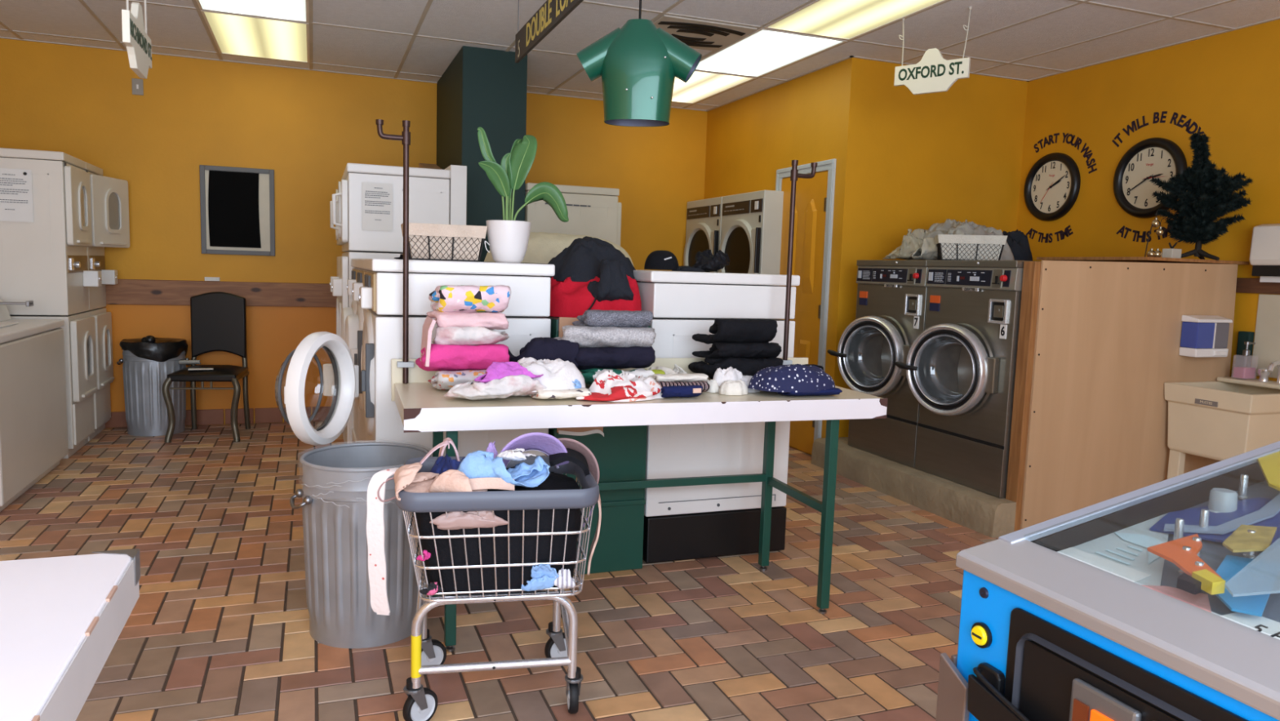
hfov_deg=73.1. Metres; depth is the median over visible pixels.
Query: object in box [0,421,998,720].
floor
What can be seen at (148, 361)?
trash can
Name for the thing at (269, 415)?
baseboard
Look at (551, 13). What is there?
sign
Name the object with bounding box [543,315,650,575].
cabinet
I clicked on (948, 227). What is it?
plastic bag
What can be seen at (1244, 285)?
trim
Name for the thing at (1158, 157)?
wall clock
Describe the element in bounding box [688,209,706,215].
print
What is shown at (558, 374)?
shirt
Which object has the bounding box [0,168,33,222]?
paper notice
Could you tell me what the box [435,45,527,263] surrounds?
wall column
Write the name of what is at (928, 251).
cloth bag
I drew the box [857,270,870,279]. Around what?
print
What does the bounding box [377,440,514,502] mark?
sports bra
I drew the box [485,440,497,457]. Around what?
cloth
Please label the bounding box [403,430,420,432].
paint
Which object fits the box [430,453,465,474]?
garment
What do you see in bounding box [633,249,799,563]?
washer
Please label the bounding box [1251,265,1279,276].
outlet
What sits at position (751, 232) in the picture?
dryer
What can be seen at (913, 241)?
plastic bag
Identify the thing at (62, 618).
table
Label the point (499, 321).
folded blanket
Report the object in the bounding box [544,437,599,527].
sun visor
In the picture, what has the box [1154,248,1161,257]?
bauble
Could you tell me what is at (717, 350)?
pants
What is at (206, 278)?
card
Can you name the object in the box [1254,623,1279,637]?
print
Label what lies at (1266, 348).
board
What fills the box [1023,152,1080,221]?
wall clock
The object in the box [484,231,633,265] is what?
pillow
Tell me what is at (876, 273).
print
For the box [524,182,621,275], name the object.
dryer
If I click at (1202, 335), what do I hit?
soap dispenser
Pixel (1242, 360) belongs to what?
board
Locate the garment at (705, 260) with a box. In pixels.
[692,248,729,271]
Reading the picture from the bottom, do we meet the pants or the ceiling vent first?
the pants
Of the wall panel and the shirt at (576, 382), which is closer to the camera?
the shirt at (576, 382)
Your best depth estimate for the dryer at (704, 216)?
7.24 m
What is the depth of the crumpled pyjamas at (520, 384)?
2.74 m
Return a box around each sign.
[121,0,151,79]
[515,0,583,62]
[893,6,972,94]
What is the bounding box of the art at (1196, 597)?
[1140,584,1211,612]
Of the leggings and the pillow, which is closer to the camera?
the leggings
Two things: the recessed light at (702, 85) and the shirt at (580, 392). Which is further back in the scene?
the recessed light at (702, 85)
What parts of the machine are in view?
leg, coin door, panel, coin door frame, rail, steel post, steel post, steel post, steel post, steel post, steel post, steel post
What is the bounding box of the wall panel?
[102,304,336,411]
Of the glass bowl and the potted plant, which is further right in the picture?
the potted plant
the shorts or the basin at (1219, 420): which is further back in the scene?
the basin at (1219, 420)
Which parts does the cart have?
caster stem, caster stem, frame, frame, caster stem, caster stem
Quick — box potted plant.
[477,127,568,262]
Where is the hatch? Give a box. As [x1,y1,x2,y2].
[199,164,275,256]
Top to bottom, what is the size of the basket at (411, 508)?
0.266 m
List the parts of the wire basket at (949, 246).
wire frame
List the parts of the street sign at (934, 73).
cord, cord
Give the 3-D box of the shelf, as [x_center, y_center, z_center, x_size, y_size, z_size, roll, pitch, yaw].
[2.784,-0.557,4.820,0.745,0.016,0.720,0,6,-21]
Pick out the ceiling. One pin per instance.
(484, 21)
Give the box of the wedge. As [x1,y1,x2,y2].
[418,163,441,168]
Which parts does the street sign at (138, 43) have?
cord, cord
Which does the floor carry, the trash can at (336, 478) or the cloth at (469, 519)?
the trash can at (336, 478)
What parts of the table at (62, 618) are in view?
corner plate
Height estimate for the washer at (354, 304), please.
1.258 m
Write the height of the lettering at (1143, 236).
0.123 m
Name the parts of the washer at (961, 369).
door handle, instruction panel, door glass, kick panel, display panel, name plate, coin plate, coin box frame, coin door, number plate, red knob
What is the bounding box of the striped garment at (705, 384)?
[657,381,710,391]
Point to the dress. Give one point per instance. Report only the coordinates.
(797, 378)
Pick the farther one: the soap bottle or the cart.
the soap bottle
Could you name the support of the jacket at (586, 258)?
on the jacket at (568, 298)
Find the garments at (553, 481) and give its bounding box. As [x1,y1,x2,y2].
[415,466,581,595]
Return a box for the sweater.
[508,337,579,367]
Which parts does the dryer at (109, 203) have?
meter plate, kick panel, door, door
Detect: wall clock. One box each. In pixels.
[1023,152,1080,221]
[1113,137,1187,217]
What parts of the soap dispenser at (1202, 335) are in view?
blue tank, lid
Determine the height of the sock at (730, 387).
0.052 m
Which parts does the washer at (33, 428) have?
lid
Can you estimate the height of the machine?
1.132 m
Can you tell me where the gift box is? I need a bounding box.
[1161,242,1182,257]
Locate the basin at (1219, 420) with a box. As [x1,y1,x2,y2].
[1164,381,1279,460]
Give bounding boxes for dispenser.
[1178,315,1232,357]
[1248,223,1279,282]
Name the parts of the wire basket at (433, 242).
wire frame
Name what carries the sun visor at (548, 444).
on the garments at (553, 481)
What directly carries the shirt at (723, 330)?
on the pants
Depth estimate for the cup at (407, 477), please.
2.21 m
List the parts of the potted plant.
pot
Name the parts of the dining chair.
leg, leg, seat, backrest, leg, rail, leg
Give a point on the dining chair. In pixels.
(218, 318)
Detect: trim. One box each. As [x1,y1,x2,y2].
[105,279,337,306]
[1235,277,1279,293]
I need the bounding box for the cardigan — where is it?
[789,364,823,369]
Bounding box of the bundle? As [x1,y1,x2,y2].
[1002,229,1032,261]
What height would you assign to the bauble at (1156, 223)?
0.103 m
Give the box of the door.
[775,158,836,453]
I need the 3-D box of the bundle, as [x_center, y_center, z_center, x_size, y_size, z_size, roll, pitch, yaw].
[2.284,-0.702,5.323,0.235,0.215,0.298,0,6,-21]
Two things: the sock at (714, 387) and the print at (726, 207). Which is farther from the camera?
the print at (726, 207)
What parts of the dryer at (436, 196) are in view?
door handle, door, door, kick panel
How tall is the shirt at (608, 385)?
0.092 m
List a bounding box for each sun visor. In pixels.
[500,431,568,468]
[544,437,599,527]
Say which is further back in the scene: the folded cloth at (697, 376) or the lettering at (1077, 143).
the lettering at (1077, 143)
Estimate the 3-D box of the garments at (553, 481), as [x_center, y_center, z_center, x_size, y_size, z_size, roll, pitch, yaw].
[-0.401,0.455,2.422,0.458,0.306,0.371,1,6,-12]
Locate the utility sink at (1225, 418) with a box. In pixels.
[1164,360,1279,479]
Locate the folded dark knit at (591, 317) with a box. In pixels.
[572,309,653,327]
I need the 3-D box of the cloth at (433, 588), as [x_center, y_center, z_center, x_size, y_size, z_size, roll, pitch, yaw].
[-0.542,0.593,2.239,0.062,0.032,0.028,1,6,-6]
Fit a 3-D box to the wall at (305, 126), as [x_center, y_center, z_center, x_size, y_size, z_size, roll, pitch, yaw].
[-1.362,-0.860,7.032,7.180,2.845,0.120,0,6,-21]
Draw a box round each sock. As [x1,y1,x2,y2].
[554,568,576,589]
[705,378,719,392]
[718,379,748,395]
[739,375,759,392]
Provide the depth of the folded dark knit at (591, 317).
3.15 m
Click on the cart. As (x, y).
(428, 655)
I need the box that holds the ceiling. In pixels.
[0,0,1279,110]
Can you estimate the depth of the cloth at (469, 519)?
2.21 m
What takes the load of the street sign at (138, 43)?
hanging from the ceiling
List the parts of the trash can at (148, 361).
handle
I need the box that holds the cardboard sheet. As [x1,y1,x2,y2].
[556,316,604,436]
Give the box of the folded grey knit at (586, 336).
[554,324,656,347]
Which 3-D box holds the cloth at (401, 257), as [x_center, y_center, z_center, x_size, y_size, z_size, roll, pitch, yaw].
[-0.892,-0.448,3.761,0.341,0.025,0.102,0,6,-21]
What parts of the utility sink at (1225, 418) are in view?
leg, tap handle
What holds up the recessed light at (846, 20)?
in the ceiling
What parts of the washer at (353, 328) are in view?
door, meter plate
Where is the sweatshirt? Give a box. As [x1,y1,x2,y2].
[415,343,509,370]
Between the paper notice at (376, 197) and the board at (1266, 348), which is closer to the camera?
the board at (1266, 348)
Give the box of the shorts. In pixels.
[660,385,702,397]
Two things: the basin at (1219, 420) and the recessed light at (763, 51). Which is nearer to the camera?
the basin at (1219, 420)
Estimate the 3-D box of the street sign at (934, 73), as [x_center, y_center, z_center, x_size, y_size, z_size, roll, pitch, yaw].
[1.553,-1.635,4.582,0.400,0.417,0.024,7,8,39]
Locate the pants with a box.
[692,342,782,359]
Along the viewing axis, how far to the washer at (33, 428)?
4.46 m
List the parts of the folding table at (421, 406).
hook arm, leg, leg, leg, hook arm, leg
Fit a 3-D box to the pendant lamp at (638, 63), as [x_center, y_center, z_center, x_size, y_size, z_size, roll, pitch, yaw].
[0.002,-1.291,3.074,0.451,0.870,0.180,2,6,5]
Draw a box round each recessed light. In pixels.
[195,0,308,22]
[200,10,309,62]
[671,70,756,103]
[695,28,847,77]
[763,0,947,39]
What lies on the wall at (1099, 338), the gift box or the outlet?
the gift box
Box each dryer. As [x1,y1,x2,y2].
[0,147,102,458]
[83,161,129,441]
[329,173,403,437]
[331,163,466,443]
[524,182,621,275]
[683,196,722,272]
[719,190,783,285]
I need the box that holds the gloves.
[178,360,200,364]
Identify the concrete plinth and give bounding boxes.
[811,436,1016,537]
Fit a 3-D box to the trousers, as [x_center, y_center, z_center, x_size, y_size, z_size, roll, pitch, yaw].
[-0.114,-0.014,3.235,0.330,0.097,0.263,0,6,-20]
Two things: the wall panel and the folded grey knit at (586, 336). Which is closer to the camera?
the folded grey knit at (586, 336)
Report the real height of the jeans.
0.116 m
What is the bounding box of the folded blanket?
[420,310,508,366]
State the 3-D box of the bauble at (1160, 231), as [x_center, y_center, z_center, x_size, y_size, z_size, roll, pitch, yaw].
[2.816,-0.713,4.609,0.164,0.099,0.038,-2,7,-30]
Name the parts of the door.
raised panel, panel moulding, raised panel, panel moulding, raised panel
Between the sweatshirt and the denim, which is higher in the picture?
the sweatshirt
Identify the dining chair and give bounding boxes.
[161,291,250,442]
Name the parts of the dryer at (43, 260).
meter plate, door, door, kick panel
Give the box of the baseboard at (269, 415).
[105,406,330,427]
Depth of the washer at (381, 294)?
3.20 m
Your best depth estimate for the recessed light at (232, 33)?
5.48 m
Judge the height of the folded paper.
0.004 m
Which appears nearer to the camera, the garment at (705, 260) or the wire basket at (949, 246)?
the garment at (705, 260)
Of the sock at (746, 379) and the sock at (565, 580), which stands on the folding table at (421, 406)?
the sock at (746, 379)
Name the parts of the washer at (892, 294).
door handle, instruction panel, door glass, kick panel, display panel, name plate, coin plate, coin box frame, coin door, red knob, number plate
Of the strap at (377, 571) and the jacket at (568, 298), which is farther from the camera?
the jacket at (568, 298)
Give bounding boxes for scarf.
[671,266,705,271]
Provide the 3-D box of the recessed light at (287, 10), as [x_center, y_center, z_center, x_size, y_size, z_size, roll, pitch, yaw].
[-2.036,-1.940,4.492,0.578,0.007,1.108,0,6,-21]
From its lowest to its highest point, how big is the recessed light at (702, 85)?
0.007 m
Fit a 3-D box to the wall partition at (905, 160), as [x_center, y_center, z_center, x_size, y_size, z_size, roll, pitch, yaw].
[1.611,-0.756,6.934,1.450,2.645,2.180,0,6,-21]
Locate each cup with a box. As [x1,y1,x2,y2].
[393,462,439,500]
[428,469,487,492]
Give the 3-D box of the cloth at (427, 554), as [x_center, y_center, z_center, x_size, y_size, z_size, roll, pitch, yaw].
[-0.555,0.502,2.219,0.036,0.027,0.020,-1,7,-26]
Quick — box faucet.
[1216,360,1279,389]
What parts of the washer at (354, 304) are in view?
door, kick panel, meter plate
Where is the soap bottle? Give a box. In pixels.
[1232,341,1255,378]
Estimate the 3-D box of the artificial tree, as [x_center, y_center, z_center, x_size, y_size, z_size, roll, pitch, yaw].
[2.998,-0.872,4.603,0.438,0.672,0.445,-2,7,-29]
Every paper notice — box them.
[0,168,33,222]
[361,182,392,231]
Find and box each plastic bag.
[882,228,930,260]
[906,218,1014,260]
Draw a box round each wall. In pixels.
[0,38,707,425]
[1005,257,1248,531]
[1016,19,1279,381]
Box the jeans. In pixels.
[688,356,783,379]
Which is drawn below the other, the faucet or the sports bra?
the sports bra
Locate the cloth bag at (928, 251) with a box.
[911,237,937,260]
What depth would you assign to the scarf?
3.84 m
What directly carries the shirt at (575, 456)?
hanging from the cart
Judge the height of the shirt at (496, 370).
0.068 m
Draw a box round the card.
[204,276,219,280]
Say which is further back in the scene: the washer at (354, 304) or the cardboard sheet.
the washer at (354, 304)
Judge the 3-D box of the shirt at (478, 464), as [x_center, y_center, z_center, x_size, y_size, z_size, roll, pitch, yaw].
[-0.398,0.290,2.310,0.308,0.103,0.146,4,6,16]
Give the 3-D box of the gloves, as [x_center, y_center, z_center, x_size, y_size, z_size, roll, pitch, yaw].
[-3.160,0.011,6.055,0.143,0.033,0.082,0,6,-21]
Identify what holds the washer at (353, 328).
on the floor
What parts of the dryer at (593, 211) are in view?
door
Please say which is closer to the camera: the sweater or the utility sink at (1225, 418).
the sweater
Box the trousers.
[574,346,655,369]
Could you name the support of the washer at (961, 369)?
on the floor
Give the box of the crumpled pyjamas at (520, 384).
[443,374,546,399]
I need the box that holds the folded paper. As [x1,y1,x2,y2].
[187,368,213,369]
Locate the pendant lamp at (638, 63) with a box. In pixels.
[576,0,702,126]
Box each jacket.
[539,235,639,302]
[549,274,641,317]
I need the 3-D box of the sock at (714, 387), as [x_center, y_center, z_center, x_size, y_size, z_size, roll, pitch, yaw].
[0.261,0.090,3.197,0.072,0.045,0.100,0,6,-19]
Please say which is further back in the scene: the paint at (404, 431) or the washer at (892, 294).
the washer at (892, 294)
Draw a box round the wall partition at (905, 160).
[703,57,1027,454]
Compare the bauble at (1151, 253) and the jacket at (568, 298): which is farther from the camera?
the bauble at (1151, 253)
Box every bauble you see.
[1146,248,1155,257]
[1151,208,1165,227]
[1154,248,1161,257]
[1155,217,1171,235]
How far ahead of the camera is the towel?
4.47 m
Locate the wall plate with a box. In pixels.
[131,78,143,95]
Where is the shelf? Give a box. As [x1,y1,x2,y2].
[1036,257,1248,264]
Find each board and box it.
[1235,331,1254,367]
[1251,293,1279,377]
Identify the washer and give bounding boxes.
[0,299,68,511]
[275,258,555,457]
[340,258,359,442]
[344,258,367,442]
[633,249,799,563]
[827,259,928,467]
[894,260,1041,497]
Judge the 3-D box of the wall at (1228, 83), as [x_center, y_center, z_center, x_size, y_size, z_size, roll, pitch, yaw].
[3.415,-0.430,4.391,0.120,2.845,8.250,0,6,-21]
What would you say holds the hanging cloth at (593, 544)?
hanging from the cart
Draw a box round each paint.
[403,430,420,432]
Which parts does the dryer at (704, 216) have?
control panel, door glass, coin panel, door handle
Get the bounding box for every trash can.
[116,335,191,435]
[289,441,431,648]
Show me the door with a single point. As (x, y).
(815, 196)
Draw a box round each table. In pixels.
[0,548,140,720]
[375,119,888,651]
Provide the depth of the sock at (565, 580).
2.29 m
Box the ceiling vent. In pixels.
[653,14,757,50]
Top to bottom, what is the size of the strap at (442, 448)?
0.108 m
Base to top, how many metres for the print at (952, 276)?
0.050 m
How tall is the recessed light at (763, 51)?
0.007 m
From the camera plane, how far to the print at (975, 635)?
1.08 m
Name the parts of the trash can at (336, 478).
handle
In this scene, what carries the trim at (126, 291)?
attached to the wall at (305, 126)
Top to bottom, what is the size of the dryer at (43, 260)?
1.825 m
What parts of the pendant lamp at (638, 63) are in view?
hanging rod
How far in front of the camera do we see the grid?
5.35 m
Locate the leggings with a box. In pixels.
[432,325,509,345]
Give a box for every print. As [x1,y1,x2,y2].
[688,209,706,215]
[724,204,743,211]
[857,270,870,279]
[872,270,899,278]
[928,271,943,281]
[947,271,985,281]
[972,631,981,639]
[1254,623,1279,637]
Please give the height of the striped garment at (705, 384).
0.045 m
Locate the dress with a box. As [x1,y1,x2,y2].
[747,363,835,392]
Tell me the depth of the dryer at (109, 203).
5.83 m
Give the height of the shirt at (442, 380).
0.077 m
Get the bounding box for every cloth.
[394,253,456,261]
[416,550,431,560]
[419,582,441,595]
[429,511,509,529]
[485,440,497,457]
[496,448,536,460]
[520,563,559,591]
[586,482,601,574]
[647,373,708,382]
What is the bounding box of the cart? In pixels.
[395,455,599,720]
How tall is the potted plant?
0.545 m
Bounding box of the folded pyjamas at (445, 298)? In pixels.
[428,284,511,312]
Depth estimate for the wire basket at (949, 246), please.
4.67 m
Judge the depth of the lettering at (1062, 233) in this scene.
5.86 m
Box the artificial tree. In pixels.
[1149,129,1253,260]
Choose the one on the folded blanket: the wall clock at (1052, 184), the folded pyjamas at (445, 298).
the folded pyjamas at (445, 298)
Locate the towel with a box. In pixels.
[1259,275,1279,282]
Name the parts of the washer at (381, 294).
open door, meter plate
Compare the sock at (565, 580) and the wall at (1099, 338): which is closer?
the sock at (565, 580)
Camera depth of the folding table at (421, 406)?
3.05 m
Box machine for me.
[935,440,1279,720]
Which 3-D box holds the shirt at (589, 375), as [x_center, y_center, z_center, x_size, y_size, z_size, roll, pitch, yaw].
[-0.102,0.060,3.216,0.343,0.079,0.274,-1,7,-23]
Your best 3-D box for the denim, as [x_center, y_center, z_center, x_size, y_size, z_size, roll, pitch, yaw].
[0.611,0.112,3.164,0.231,0.031,0.129,-1,6,-21]
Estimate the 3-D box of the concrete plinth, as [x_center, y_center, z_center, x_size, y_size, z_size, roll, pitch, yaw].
[1.924,0.686,5.154,1.066,0.173,1.645,0,6,-21]
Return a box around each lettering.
[1025,225,1073,243]
[1033,133,1097,173]
[1111,111,1204,146]
[1115,225,1172,242]
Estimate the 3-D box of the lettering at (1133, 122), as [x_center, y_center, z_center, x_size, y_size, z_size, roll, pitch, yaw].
[3.065,-1.378,5.119,0.002,0.189,0.608,0,6,-21]
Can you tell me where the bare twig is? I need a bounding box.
[1144,224,1152,257]
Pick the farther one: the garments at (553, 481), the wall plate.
the wall plate
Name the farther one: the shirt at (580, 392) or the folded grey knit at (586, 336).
the folded grey knit at (586, 336)
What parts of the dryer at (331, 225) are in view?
door handle, door, door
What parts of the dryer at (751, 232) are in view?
control panel, door glass, coin panel, door handle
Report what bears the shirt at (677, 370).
on the folding table at (421, 406)
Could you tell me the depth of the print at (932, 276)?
4.72 m
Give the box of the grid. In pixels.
[0,0,1279,111]
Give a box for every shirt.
[427,368,487,389]
[457,450,550,487]
[474,361,543,382]
[517,356,586,392]
[529,387,591,399]
[549,448,590,475]
[572,378,581,388]
[575,370,663,401]
[579,368,665,384]
[648,364,687,374]
[692,318,777,343]
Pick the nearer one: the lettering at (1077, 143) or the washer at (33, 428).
the washer at (33, 428)
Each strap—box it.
[366,467,398,615]
[438,437,459,461]
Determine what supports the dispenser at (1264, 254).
attached to the wall at (1228, 83)
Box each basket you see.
[400,222,487,261]
[402,473,593,602]
[934,234,1007,260]
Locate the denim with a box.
[777,387,842,395]
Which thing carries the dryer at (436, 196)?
on the floor
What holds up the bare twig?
on the wall at (1099, 338)
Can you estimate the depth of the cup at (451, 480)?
2.21 m
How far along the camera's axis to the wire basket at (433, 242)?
3.48 m
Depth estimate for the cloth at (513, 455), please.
2.33 m
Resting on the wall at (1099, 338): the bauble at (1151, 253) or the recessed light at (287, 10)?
the bauble at (1151, 253)
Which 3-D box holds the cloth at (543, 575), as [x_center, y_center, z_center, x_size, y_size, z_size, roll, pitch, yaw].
[-0.265,0.571,2.285,0.102,0.077,0.029,0,6,-15]

